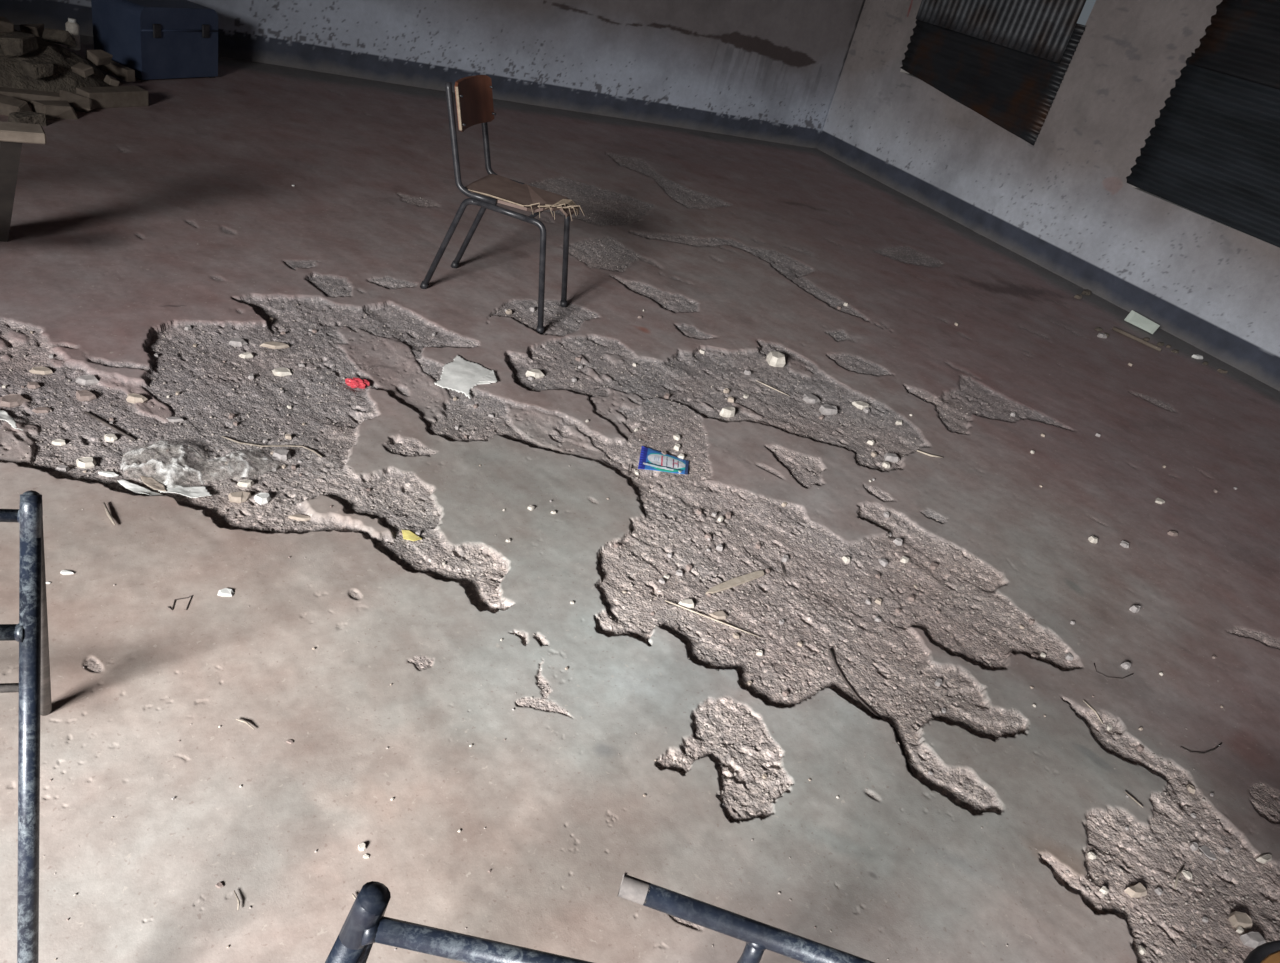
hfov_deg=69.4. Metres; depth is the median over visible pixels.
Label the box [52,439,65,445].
chip
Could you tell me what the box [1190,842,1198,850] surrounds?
pebble
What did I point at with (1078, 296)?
chip
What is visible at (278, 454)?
chip
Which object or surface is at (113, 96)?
plank
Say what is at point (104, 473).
chip
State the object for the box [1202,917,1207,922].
pebble
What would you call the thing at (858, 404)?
chip
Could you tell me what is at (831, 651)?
wire
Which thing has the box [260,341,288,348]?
chip
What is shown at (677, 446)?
pebble
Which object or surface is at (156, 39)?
trunk
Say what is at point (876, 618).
pebble
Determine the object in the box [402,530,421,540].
flake
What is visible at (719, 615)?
chip
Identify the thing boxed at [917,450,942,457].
twig
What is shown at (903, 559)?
chip
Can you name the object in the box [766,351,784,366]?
chip
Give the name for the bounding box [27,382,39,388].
chip
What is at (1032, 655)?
pebble
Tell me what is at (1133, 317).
paper scrap
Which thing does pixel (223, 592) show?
chip
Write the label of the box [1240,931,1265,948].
chip
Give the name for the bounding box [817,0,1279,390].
wall
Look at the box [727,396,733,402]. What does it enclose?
pebble
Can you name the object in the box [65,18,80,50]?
canister
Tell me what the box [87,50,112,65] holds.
chunk
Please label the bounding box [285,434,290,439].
pebble
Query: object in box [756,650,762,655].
pebble
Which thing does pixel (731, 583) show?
wood splinter
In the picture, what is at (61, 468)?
chip
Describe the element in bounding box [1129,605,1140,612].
chip
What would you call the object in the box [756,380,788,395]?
straw
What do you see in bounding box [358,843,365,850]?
chip
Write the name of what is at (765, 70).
wall
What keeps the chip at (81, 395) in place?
on the floor
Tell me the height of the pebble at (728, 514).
0.018 m
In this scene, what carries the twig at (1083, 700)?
on the floor
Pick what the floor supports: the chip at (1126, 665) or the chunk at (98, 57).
the chip at (1126, 665)
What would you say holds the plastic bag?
on the floor
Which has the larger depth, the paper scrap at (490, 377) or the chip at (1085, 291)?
the chip at (1085, 291)
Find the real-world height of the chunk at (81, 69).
0.054 m
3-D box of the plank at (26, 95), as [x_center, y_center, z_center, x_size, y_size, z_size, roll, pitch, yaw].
[-2.823,-1.784,4.293,0.327,0.051,0.082,-9,39,-36]
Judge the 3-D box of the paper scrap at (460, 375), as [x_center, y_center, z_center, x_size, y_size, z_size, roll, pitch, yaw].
[-0.579,-0.346,3.051,0.238,0.016,0.304,-4,36,-30]
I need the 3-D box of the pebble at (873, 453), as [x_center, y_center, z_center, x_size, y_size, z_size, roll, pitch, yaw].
[0.841,-0.097,3.325,0.022,0.018,0.024,-7,38,-34]
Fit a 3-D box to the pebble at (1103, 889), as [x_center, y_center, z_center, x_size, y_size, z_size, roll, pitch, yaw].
[0.935,0.825,1.862,0.015,0.012,0.015,-13,41,-39]
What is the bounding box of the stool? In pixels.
[1243,940,1279,962]
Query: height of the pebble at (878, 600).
0.015 m
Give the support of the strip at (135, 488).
on the floor
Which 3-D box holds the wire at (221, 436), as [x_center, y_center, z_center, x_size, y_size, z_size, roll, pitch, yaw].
[-0.982,-0.098,2.475,0.267,0.012,0.046,11,31,-9]
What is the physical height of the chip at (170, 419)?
0.009 m
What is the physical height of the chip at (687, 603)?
0.020 m
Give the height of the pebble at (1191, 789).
0.015 m
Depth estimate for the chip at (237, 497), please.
2.25 m
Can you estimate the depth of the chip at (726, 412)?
3.30 m
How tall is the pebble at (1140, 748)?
0.014 m
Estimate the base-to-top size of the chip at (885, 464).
0.018 m
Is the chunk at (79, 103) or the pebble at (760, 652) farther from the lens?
the chunk at (79, 103)
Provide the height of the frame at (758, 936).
0.553 m
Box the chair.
[420,75,584,333]
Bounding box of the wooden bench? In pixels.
[0,121,46,241]
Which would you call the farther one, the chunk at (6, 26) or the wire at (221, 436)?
the chunk at (6, 26)
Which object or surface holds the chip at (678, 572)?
on the floor
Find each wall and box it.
[0,0,865,147]
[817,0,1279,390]
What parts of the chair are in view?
leg, leg, backrest, seat rail, seat, leg, leg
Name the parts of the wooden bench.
panel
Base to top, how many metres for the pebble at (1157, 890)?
0.011 m
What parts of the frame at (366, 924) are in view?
leg, leg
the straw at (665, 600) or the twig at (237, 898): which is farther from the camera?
the straw at (665, 600)
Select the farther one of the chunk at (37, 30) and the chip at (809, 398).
the chunk at (37, 30)
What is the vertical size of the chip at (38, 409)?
0.010 m
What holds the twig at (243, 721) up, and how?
on the floor
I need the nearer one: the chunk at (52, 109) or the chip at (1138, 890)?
the chip at (1138, 890)
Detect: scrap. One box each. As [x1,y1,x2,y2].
[0,410,22,429]
[434,355,495,398]
[479,370,496,381]
[1124,310,1159,333]
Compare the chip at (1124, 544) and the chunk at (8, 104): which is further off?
the chunk at (8, 104)
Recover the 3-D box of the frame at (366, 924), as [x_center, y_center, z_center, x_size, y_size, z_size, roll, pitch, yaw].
[-0.144,0.653,0.933,0.634,0.703,0.340,14,31,-3]
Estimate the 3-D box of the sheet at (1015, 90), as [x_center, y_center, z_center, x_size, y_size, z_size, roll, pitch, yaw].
[2.538,-3.146,6.908,0.026,0.790,1.566,-4,36,-30]
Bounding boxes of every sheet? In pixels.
[900,20,1085,145]
[916,0,1085,62]
[1126,52,1279,247]
[1189,0,1279,88]
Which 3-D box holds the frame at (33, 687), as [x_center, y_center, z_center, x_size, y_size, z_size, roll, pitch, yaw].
[-1.102,0.297,1.087,0.753,0.688,0.693,3,33,-21]
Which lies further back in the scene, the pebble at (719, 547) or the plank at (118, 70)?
the plank at (118, 70)
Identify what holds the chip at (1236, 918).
on the floor
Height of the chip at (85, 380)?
0.020 m
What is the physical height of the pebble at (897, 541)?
0.019 m
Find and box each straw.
[665,600,760,637]
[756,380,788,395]
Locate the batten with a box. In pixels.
[1112,327,1161,351]
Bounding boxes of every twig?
[103,502,115,525]
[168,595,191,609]
[234,890,239,909]
[236,719,253,729]
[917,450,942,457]
[1083,700,1102,723]
[1125,791,1142,807]
[1174,865,1184,888]
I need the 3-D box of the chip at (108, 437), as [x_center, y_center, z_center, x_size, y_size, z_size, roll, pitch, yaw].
[-1.341,-0.111,2.342,0.029,0.015,0.024,-4,36,-30]
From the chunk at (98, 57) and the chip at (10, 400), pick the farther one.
the chunk at (98, 57)
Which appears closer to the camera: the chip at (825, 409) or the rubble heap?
the chip at (825, 409)
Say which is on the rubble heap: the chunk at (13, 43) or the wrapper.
the chunk at (13, 43)
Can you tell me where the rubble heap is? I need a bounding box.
[0,29,110,93]
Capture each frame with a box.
[0,490,51,962]
[325,881,593,962]
[618,874,874,962]
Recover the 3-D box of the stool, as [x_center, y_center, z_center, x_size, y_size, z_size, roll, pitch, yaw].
[0.857,0.903,1.243,0.335,0.453,0.334,-4,36,-30]
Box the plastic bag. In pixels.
[120,440,278,487]
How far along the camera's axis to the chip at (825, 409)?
3.54 m
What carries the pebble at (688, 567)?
on the floor
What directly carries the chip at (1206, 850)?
on the floor
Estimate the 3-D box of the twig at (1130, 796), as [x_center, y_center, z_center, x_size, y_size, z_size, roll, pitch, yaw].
[1.120,0.721,2.094,0.004,0.004,0.047,-9,38,-35]
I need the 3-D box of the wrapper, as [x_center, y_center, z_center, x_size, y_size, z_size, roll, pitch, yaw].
[0.076,-0.059,2.887,0.156,0.007,0.149,14,31,-3]
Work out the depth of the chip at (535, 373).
3.20 m
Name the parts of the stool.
seat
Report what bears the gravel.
on the floor
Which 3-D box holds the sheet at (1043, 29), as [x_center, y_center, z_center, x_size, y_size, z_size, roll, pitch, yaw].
[2.653,-3.700,6.575,0.026,1.040,1.480,-4,36,-30]
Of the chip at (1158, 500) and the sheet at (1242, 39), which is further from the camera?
the sheet at (1242, 39)
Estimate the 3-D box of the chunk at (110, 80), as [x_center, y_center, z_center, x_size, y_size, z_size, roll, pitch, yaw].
[-2.639,-1.999,4.613,0.052,0.047,0.081,-18,44,-43]
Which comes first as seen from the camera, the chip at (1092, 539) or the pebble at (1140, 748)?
the pebble at (1140, 748)
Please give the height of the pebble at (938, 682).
0.016 m
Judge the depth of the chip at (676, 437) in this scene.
3.04 m
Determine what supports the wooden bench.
on the floor
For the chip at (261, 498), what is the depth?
2.27 m
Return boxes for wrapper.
[638,446,688,474]
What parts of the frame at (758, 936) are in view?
leg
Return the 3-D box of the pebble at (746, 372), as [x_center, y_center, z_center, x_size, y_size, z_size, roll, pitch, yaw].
[0.428,-0.434,3.677,0.029,0.019,0.021,6,32,-16]
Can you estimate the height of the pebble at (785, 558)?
0.017 m
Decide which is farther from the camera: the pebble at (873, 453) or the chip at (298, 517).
the pebble at (873, 453)
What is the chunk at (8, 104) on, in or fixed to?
on the floor
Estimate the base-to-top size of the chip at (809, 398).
0.023 m
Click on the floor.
(117, 209)
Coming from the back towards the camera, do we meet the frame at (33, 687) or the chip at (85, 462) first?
the chip at (85, 462)
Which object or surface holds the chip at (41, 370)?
on the floor
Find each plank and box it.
[0,87,62,104]
[76,86,148,108]
[86,53,134,81]
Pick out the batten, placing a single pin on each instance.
(1118, 330)
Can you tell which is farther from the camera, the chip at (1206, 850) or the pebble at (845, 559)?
the pebble at (845, 559)
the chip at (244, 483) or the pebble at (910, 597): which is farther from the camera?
the pebble at (910, 597)
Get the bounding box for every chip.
[0,394,29,407]
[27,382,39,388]
[29,366,52,374]
[32,407,52,412]
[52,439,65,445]
[55,465,68,471]
[60,570,73,573]
[75,375,98,385]
[76,390,95,400]
[76,457,95,468]
[98,471,118,476]
[104,434,117,441]
[126,394,147,403]
[166,417,183,422]
[215,882,223,887]
[217,588,233,595]
[228,491,250,502]
[229,338,247,346]
[237,480,253,487]
[239,352,253,358]
[254,493,270,504]
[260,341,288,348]
[272,368,291,376]
[272,449,290,460]
[288,514,310,520]
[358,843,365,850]
[526,369,544,377]
[673,434,679,440]
[676,570,682,575]
[678,599,693,608]
[709,611,727,619]
[720,407,734,417]
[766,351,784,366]
[803,393,820,403]
[819,404,836,414]
[852,401,869,409]
[878,558,887,566]
[882,461,889,467]
[884,452,899,462]
[900,556,908,562]
[930,562,937,568]
[1074,294,1081,298]
[1082,289,1090,294]
[1088,535,1097,542]
[1097,333,1106,337]
[1120,540,1128,547]
[1121,662,1130,668]
[1124,883,1146,897]
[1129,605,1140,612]
[1155,498,1164,503]
[1167,531,1177,535]
[1182,871,1191,879]
[1192,354,1202,358]
[1199,845,1215,860]
[1217,369,1227,372]
[1228,911,1252,928]
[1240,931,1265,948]
[1256,854,1271,863]
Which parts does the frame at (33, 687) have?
leg, leg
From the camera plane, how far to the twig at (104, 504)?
2.07 m
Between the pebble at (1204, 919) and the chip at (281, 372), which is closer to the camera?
the pebble at (1204, 919)
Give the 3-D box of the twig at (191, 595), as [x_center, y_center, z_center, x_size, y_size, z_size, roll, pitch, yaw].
[-0.949,0.249,1.904,0.037,0.003,0.050,7,32,-14]
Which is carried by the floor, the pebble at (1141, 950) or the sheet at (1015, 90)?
the pebble at (1141, 950)
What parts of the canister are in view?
lid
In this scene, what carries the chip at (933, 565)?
on the floor
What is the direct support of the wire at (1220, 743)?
on the floor
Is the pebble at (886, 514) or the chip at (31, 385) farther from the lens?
the pebble at (886, 514)
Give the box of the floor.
[0,25,1279,962]
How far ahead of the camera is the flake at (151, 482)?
2.22 m
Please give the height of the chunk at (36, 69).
0.072 m
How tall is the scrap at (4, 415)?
0.013 m
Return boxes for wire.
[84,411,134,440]
[221,436,321,457]
[830,648,912,773]
[1094,663,1132,678]
[1180,743,1221,753]
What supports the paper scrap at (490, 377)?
on the paper scrap at (460, 375)
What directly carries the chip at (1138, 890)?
on the floor
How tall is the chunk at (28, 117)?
0.066 m
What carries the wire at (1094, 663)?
on the floor
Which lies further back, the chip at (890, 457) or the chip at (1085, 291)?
the chip at (1085, 291)
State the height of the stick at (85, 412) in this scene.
0.010 m
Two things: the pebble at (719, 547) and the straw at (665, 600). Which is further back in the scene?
the pebble at (719, 547)
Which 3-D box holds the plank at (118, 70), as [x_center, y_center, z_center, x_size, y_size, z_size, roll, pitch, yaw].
[-2.836,-2.220,4.948,0.328,0.061,0.050,27,32,18]
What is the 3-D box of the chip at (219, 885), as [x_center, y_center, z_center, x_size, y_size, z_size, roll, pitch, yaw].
[-0.650,0.625,1.429,0.011,0.004,0.009,27,32,18]
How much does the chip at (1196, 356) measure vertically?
0.023 m
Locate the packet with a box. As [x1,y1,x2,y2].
[345,377,369,388]
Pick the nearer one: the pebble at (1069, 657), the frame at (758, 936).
the frame at (758, 936)
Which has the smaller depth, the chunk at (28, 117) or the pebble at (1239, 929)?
the pebble at (1239, 929)
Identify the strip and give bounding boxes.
[117,479,162,495]
[158,482,211,497]
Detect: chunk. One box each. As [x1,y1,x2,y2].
[0,16,13,32]
[0,31,38,56]
[0,94,31,115]
[7,111,46,125]
[20,24,43,36]
[21,60,53,79]
[31,100,77,119]
[42,28,76,46]
[59,90,96,112]
[71,62,93,77]
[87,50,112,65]
[104,75,119,85]
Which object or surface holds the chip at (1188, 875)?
on the floor
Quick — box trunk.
[91,0,217,80]
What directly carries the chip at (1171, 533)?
on the floor
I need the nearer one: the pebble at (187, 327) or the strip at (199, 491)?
the strip at (199, 491)
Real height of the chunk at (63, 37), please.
0.088 m
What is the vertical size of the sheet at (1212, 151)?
0.815 m
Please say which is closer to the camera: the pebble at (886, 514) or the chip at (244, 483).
the chip at (244, 483)
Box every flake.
[140,475,165,490]
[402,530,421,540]
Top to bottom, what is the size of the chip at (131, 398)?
0.019 m
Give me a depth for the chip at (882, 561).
2.72 m
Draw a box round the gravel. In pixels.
[0,174,1278,962]
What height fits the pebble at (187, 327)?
0.015 m
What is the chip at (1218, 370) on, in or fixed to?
on the floor
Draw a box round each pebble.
[184,325,191,330]
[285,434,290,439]
[673,444,679,450]
[686,564,691,570]
[716,543,722,550]
[717,516,723,521]
[725,512,730,518]
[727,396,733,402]
[744,370,750,374]
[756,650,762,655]
[781,555,788,562]
[842,556,849,563]
[871,451,876,456]
[874,616,880,621]
[875,598,880,604]
[883,512,889,517]
[893,538,902,545]
[907,595,913,601]
[934,678,942,686]
[1030,653,1038,658]
[1065,653,1072,660]
[1087,851,1095,859]
[1099,886,1108,894]
[1137,745,1143,751]
[1138,945,1145,954]
[1154,887,1162,894]
[1186,784,1194,793]
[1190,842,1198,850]
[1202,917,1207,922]
[1236,926,1243,933]
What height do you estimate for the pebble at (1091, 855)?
0.013 m
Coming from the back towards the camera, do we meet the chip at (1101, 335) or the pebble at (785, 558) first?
the chip at (1101, 335)
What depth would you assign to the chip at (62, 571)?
1.90 m
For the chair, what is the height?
0.781 m
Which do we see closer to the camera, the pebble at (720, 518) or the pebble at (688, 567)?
the pebble at (688, 567)
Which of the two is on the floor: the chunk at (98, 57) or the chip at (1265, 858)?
the chip at (1265, 858)
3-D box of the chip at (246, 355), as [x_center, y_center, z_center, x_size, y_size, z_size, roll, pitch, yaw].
[-1.217,-0.390,2.858,0.045,0.017,0.022,-18,44,-43]
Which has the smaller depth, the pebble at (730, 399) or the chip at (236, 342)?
the chip at (236, 342)
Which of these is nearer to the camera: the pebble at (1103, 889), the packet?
the pebble at (1103, 889)
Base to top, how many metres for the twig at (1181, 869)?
0.005 m

